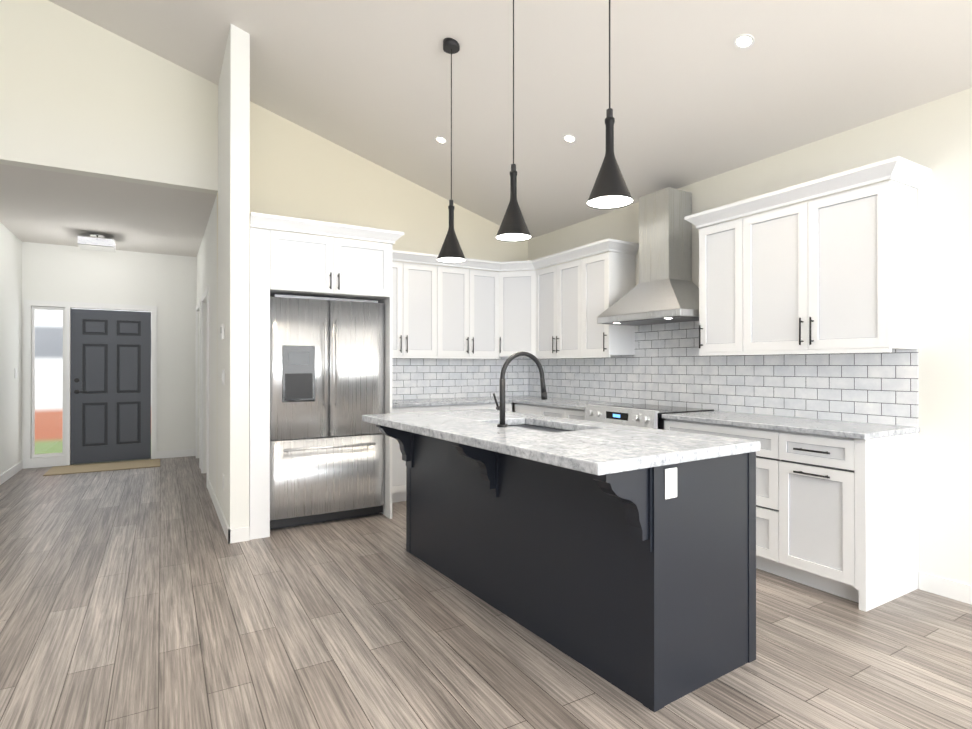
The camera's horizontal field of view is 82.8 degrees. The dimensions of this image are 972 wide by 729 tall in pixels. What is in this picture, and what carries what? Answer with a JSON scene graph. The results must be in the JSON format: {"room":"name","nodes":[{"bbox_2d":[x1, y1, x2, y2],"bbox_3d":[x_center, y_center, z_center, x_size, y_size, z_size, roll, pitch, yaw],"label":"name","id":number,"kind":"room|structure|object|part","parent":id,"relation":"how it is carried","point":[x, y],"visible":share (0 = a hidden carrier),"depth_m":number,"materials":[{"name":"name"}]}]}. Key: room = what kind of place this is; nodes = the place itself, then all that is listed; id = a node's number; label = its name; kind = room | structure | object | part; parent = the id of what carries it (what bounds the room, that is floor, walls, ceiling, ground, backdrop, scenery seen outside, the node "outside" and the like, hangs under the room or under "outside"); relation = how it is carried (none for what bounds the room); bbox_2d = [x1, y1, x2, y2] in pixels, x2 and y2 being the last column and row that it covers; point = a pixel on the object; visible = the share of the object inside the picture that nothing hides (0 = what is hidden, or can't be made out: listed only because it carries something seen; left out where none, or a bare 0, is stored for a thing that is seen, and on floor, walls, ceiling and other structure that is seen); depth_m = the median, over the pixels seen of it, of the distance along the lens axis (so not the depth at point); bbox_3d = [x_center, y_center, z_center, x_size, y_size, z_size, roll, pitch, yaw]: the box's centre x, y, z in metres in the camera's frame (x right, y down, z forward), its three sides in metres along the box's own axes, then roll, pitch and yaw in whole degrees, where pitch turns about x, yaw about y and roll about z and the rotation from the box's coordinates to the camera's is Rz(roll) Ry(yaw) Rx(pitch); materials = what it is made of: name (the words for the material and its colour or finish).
{"room":"kitchen","nodes":[
{"label":"kitchen","id":0,"kind":"room"},
{"bbox_2d":[0,223,21,474],"bbox_3d":[-5.068,-0.172,5.495,0.130,2.950,3.480,0,0,-30],"label":"wall","id":1,"kind":"structure","parent":0,"point":[10,346],"depth_m":6.40,"materials":[{"name":"white paint"}]},
{"bbox_2d":[0,461,22,484],"bbox_3d":[-4.970,1.253,5.474,0.020,0.100,3.350,0,0,-30],"label":"baseboard","id":2,"kind":"structure","parent":1,"relation":"attached to","point":[10,472],"depth_m":6.38,"materials":[{"name":"white wood"}]},
{"bbox_2d":[0,164,215,256],"bbox_3d":[-4.174,-1.596,6.024,2.205,0.100,3.480,0,0,-30],"label":"ceiling","id":3,"kind":"structure","parent":0,"point":[47,207],"depth_m":5.57,"materials":[{"name":"white paint"}]},
{"bbox_2d":[77,234,115,252],"bbox_3d":[-4.640,-1.464,6.574,0.350,0.160,0.350,0,0,-30],"label":"flush-mount light","id":4,"kind":"object","parent":3,"relation":"attached to","point":[95,242],"visible":1,"depth_m":6.46,"materials":[{"name":"white glass"}]},
{"bbox_2d":[22,242,196,464],"bbox_3d":[-4.968,-0.167,7.497,2.075,2.950,0.130,0,0,-30],"label":"wall","id":5,"kind":"structure","parent":0,"point":[166,284],"depth_m":7.64,"materials":[{"name":"white paint"}]},
{"bbox_2d":[31,306,64,457],"bbox_3d":[-5.630,0.223,7.095,0.339,1.922,0.050,0,0,-30],"label":"sidelight window","id":6,"kind":"structure","parent":5,"relation":"in","point":[33,454],"depth_m":7.07,"materials":[{"name":"white"}]},
{"bbox_2d":[23,300,156,468],"bbox_3d":[-5.186,0.247,7.282,1.440,2.120,0.018,0,0,-30],"label":"door frame","id":7,"kind":"structure","parent":5,"relation":"attached to","point":[29,461],"depth_m":7.12,"materials":[{"name":"white wood"}]},
{"bbox_2d":[71,309,150,463],"bbox_3d":[-5.025,0.287,7.401,0.892,2.029,0.107,0,0,-30],"label":"front door","id":8,"kind":"structure","parent":5,"relation":"in","point":[110,385],"depth_m":7.40,"materials":[{"name":"grey wood"}]},
{"bbox_2d":[157,449,195,458],"bbox_3d":[-4.359,1.258,7.771,0.485,0.100,0.013,0,0,-30],"label":"baseboard","id":9,"kind":"structure","parent":5,"relation":"attached to","point":[188,452],"depth_m":7.76,"materials":[{"name":"white wood"}]},
{"bbox_2d":[197,24,249,528],"bbox_3d":[-2.953,-0.626,5.993,0.130,3.860,4.510,0,0,-30],"label":"wall","id":10,"kind":"structure","parent":0,"point":[233,243],"depth_m":4.08,"materials":[{"name":"white paint"}]},
{"bbox_2d":[196,302,198,457],"bbox_3d":[-3.831,0.247,7.336,0.018,2.120,0.940,0,0,-30],"label":"door frame","id":11,"kind":"structure","parent":10,"relation":"attached to","point":[197,307],"depth_m":7.68,"materials":[{"name":"white wood"}]},
{"bbox_2d":[199,287,208,487],"bbox_3d":[-3.184,0.245,6.237,0.018,2.120,0.990,0,0,-30],"label":"door frame","id":12,"kind":"structure","parent":10,"relation":"attached to","point":[205,295],"depth_m":6.60,"materials":[{"name":"white wood"}]},
{"bbox_2d":[208,479,231,543],"bbox_3d":[-2.397,1.252,4.904,0.014,0.100,2.104,0,0,-30],"label":"baseboard","id":13,"kind":"structure","parent":10,"relation":"attached to","point":[227,531],"depth_m":4.52,"materials":[{"name":"white wood"}]},
{"bbox_2d":[220,324,224,339],"bbox_3d":[-2.108,-0.259,4.406,0.023,0.120,0.100,0,0,-30],"label":"thermostat","id":14,"kind":"object","parent":10,"relation":"attached to","point":[222,330],"visible":1,"depth_m":4.37,"materials":[{"name":"white plastic"}]},
{"bbox_2d":[222,370,224,384],"bbox_3d":[-2.108,0.101,4.417,0.011,0.120,0.160,0,0,-30],"label":"light switch","id":15,"kind":"object","parent":10,"relation":"attached to","point":[223,377],"depth_m":4.37,"materials":[{"name":"white plastic"}]},
{"bbox_2d":[0,0,527,498],"bbox_3d":[-1.812,-0.922,5.319,5.300,4.450,0.130,0,0,-30],"label":"wall","id":16,"kind":"structure","parent":0,"point":[79,95],"depth_m":4.69,"materials":[{"name":"paint"}]},
{"bbox_2d":[250,216,344,303],"bbox_3d":[-1.649,-0.837,4.718,0.537,0.542,1.020,0,0,-30],"label":"upper cabinet","id":17,"kind":"object","parent":16,"relation":"attached to","point":[282,262],"depth_m":4.24,"materials":[{"name":"white wood"}]},
{"bbox_3d":[0.214,-0.588,3.922,3.221,1.045,3.712,0,0,-30],"label":"cab crown","id":18,"kind":"part","parent":17,"relation":"part of","materials":[{"name":"white wood"}]},
{"bbox_2d":[337,224,392,302],"bbox_3d":[-1.290,-0.837,4.930,0.536,0.542,1.020,0,0,-30],"label":"upper cabinet","id":19,"kind":"object","parent":16,"relation":"attached to","point":[368,265],"depth_m":4.53,"materials":[{"name":"white wood"}]},
{"bbox_2d":[381,260,432,355],"bbox_3d":[-0.878,-0.551,5.600,0.808,0.928,0.328,0,0,-30],"label":"upper cabinet","id":20,"kind":"object","parent":16,"relation":"attached to","point":[408,318],"depth_m":5.49,"materials":[{"name":"white wood"}]},
{"bbox_2d":[433,264,504,359],"bbox_3d":[-0.258,-0.550,5.944,0.850,0.928,0.364,0,0,-30],"label":"upper cabinet","id":21,"kind":"object","parent":16,"relation":"attached to","point":[464,300],"depth_m":5.80,"materials":[{"name":"white wood"}]},
{"bbox_2d":[477,260,560,359],"bbox_3d":[0.385,-0.595,6.147,0.667,1.020,0.668,0,0,-30],"label":"upper cabinet","id":22,"kind":"object","parent":16,"relation":"attached to","point":[517,287],"depth_m":5.96,"materials":[{"name":"white wood"}]},
{"bbox_2d":[0,456,971,728],"bbox_3d":[-2.143,1.326,2.032,9.500,0.060,13.350,0,0,-30],"label":"floor","id":23,"kind":"structure","parent":0,"point":[144,598],"depth_m":2.58,"materials":[{"name":"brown wood"}]},
{"bbox_2d":[43,459,159,475],"bbox_3d":[-4.832,1.300,7.012,1.180,0.011,0.640,0,0,-30],"label":"doormat","id":24,"kind":"object","parent":23,"relation":"on","point":[86,468],"visible":0.96,"depth_m":6.99,"materials":[{"name":"beige fabric"}]},
{"bbox_2d":[270,294,383,529],"bbox_3d":[-1.451,0.377,4.790,0.938,1.850,0.822,0,0,-30],"label":"fridge","id":25,"kind":"object","parent":23,"relation":"on","point":[326,394],"visible":0.94,"depth_m":4.46,"materials":[{"name":"silver metal"}]},
{"bbox_2d":[383,404,456,507],"bbox_3d":[-0.809,0.852,5.481,0.810,0.903,0.598,0,0,-30],"label":"base cabinet","id":26,"kind":"object","parent":23,"relation":"on","point":[394,466],"depth_m":5.12,"materials":[{"name":"white wood"}]},
{"bbox_2d":[384,396,512,407],"bbox_3d":[-0.513,0.383,5.639,1.475,0.032,0.625,0,0,-30],"label":"countertop","id":27,"kind":"structure","parent":26,"relation":"on","point":[440,400],"depth_m":5.45,"materials":[{"name":"white stone"}]},
{"bbox_2d":[457,404,511,411],"bbox_3d":[-0.220,0.852,5.828,0.794,0.903,0.598,0,0,-30],"label":"base cabinet","id":28,"kind":"object","parent":23,"relation":"on","point":[508,407],"depth_m":5.59,"materials":[{"name":"white wood"}]},
{"bbox_2d":[515,404,536,414],"bbox_3d":[0.688,0.852,5.696,0.598,0.903,0.510,0,0,-30],"label":"base cabinet","id":29,"kind":"object","parent":23,"relation":"on","point":[520,408],"depth_m":5.58,"materials":[{"name":"white wood"}]},
{"bbox_2d":[537,404,584,419],"bbox_3d":[0.982,0.851,5.198,0.598,0.903,0.764,0,0,-30],"label":"base cabinet","id":30,"kind":"object","parent":23,"relation":"on","point":[570,413],"depth_m":5.09,"materials":[{"name":"white wood"}]},
{"bbox_2d":[497,396,628,411],"bbox_3d":[0.698,0.383,5.653,0.626,0.032,1.831,0,0,-30],"label":"countertop","id":31,"kind":"structure","parent":30,"relation":"on","point":[551,401],"depth_m":5.43,"materials":[{"name":"white stone"}]},
{"bbox_2d":[378,427,755,711],"bbox_3d":[0.244,0.839,3.078,0.958,0.917,2.149,0,0,-33],"label":"kitchen island","id":32,"kind":"object","parent":23,"relation":"on","point":[622,558],"depth_m":2.35,"materials":[{"name":"black wood"}]},
{"bbox_2d":[362,411,681,474],"bbox_3d":[-0.045,0.357,2.898,0.435,0.044,2.197,0,0,-33],"label":"island countertop","id":33,"kind":"structure","parent":32,"relation":"on","point":[552,448],"depth_m":2.36,"materials":[{"name":"white stone"}]},
{"bbox_2d":[510,423,577,430],"bbox_3d":[0.293,0.478,3.108,0.390,0.220,0.731,0,0,-33],"label":"sink","id":34,"kind":"object","parent":33,"relation":"in","point":[541,426],"depth_m":3.31,"materials":[{"name":"grey metal"}]},
{"bbox_2d":[584,404,713,429],"bbox_3d":[1.308,0.811,4.501,0.708,0.940,0.762,0,0,-30],"label":"range","id":35,"kind":"object","parent":23,"relation":"on","point":[644,415],"visible":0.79,"depth_m":4.32,"materials":[{"name":"silver metal"}]},
{"bbox_2d":[664,420,772,573],"bbox_3d":[1.803,0.848,3.803,0.598,0.903,0.935,0,0,-30],"label":"base cabinet","id":36,"kind":"object","parent":23,"relation":"on","point":[764,457],"depth_m":3.41,"materials":[{"name":"white wood"}]},
{"bbox_2d":[773,432,916,611],"bbox_3d":[2.126,0.847,3.256,0.598,0.903,0.455,0,0,-30],"label":"base cabinet","id":37,"kind":"object","parent":23,"relation":"on","point":[845,511],"depth_m":3.07,"materials":[{"name":"white wood"}]},
{"bbox_2d":[662,412,919,439],"bbox_3d":[1.899,0.378,3.613,0.626,0.032,1.359,0,0,-30],"label":"countertop","id":38,"kind":"structure","parent":37,"relation":"on","point":[847,429],"depth_m":3.36,"materials":[{"name":"white stone"}]},
{"bbox_2d":[48,0,971,238],"bbox_3d":[-1.141,-2.224,0.338,9.500,1.521,9.400,0,0,-30],"label":"ceiling","id":39,"kind":"structure","parent":0,"point":[696,94],"depth_m":3.80,"materials":[{"name":"white paint"}]},
{"bbox_2d":[435,136,446,143],"bbox_3d":[-0.398,-1.986,4.871,0.101,0.033,0.104,0,0,-30],"label":"recessed light","id":40,"kind":"object","parent":39,"relation":"in","point":[441,139],"visible":1,"depth_m":4.87,"materials":[{"name":"white"}]},
{"bbox_2d":[437,38,465,262],"bbox_3d":[-0.230,-1.420,3.658,0.196,1.458,0.196,0,0,-30],"label":"pendant light","id":41,"kind":"object","parent":39,"relation":"hanging from","point":[451,251],"visible":1,"depth_m":3.63,"materials":[{"name":"black metal"}]},
{"bbox_2d":[496,0,530,241],"bbox_3d":[0.150,-1.421,3.011,0.196,1.458,0.196,0,0,-30],"label":"pendant light","id":42,"kind":"object","parent":39,"relation":"hanging from","point":[513,227],"visible":1,"depth_m":2.98,"materials":[{"name":"black metal"}]},
{"bbox_2d":[563,134,575,142],"bbox_3d":[0.663,-1.792,4.370,0.101,0.033,0.104,0,0,-30],"label":"recessed light","id":43,"kind":"object","parent":39,"relation":"in","point":[570,138],"visible":1,"depth_m":4.37,"materials":[{"name":"white plastic"}]},
{"bbox_2d":[587,0,632,208],"bbox_3d":[0.531,-1.423,2.365,0.196,1.458,0.196,0,0,-30],"label":"pendant light","id":44,"kind":"object","parent":39,"relation":"hanging from","point":[610,190],"visible":1,"depth_m":2.33,"materials":[{"name":"black metal"}]},
{"bbox_2d":[734,34,753,48],"bbox_3d":[1.434,-1.795,3.060,0.101,0.033,0.104,0,0,-30],"label":"recessed light","id":45,"kind":"object","parent":39,"relation":"in","point":[743,40],"visible":1,"depth_m":3.06,"materials":[{"name":"white plastic"}]},
{"bbox_2d":[528,88,971,584],"bbox_3d":[2.888,-0.178,2.706,0.150,2.950,9.400,0,0,-30],"label":"wall","id":46,"kind":"structure","parent":0,"point":[935,136],"depth_m":3.14,"materials":[{"name":"paint"}]},
{"bbox_2d":[537,245,584,359],"bbox_3d":[0.852,-0.596,5.652,0.364,1.020,0.862,0,0,-30],"label":"upper cabinet","id":47,"kind":"object","parent":46,"relation":"attached to","point":[561,287],"depth_m":5.53,"materials":[{"name":"white wood"}]},
{"bbox_2d":[585,240,636,355],"bbox_3d":[1.134,-0.597,5.208,0.328,1.020,0.430,0,0,-30],"label":"upper cabinet","id":48,"kind":"object","parent":46,"relation":"attached to","point":[610,275],"depth_m":5.04,"materials":[{"name":"white wood"}]},
{"bbox_2d":[597,187,698,325],"bbox_3d":[1.408,-0.886,4.563,0.484,1.066,0.906,0,0,-30],"label":"range hood","id":49,"kind":"object","parent":46,"relation":"attached to","point":[665,290],"visible":0.96,"depth_m":4.48,"materials":[{"name":"silver metal"}]},
{"bbox_2d":[697,204,744,355],"bbox_3d":[1.837,-0.600,4.015,0.328,1.020,0.420,0,0,-30],"label":"upper cabinet","id":50,"kind":"object","parent":46,"relation":"attached to","point":[715,323],"depth_m":3.99,"materials":[{"name":"white wood"}]},
{"bbox_2d":[733,160,920,355],"bbox_3d":[2.124,-0.601,3.528,0.328,1.020,0.950,0,0,-30],"label":"upper cabinet","id":51,"kind":"object","parent":46,"relation":"attached to","point":[793,350],"depth_m":3.30,"materials":[{"name":"white wood"}]},
{"bbox_2d":[918,571,971,604],"bbox_3d":[3.808,1.243,0.977,0.013,0.100,5.132,0,0,-30],"label":"baseboard","id":52,"kind":"structure","parent":46,"relation":"attached to","point":[949,588],"depth_m":3.08,"materials":[{"name":"white wood"}]},
{"label":"outside","id":53,"kind":"structure","parent":0,"visible":0},
{"bbox_2d":[35,308,147,453],"bbox_3d":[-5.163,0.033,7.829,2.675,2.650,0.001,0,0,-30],"label":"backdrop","id":54,"kind":"structure","parent":53,"point":[40,406],"depth_m":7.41,"materials":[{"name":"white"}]}
]}

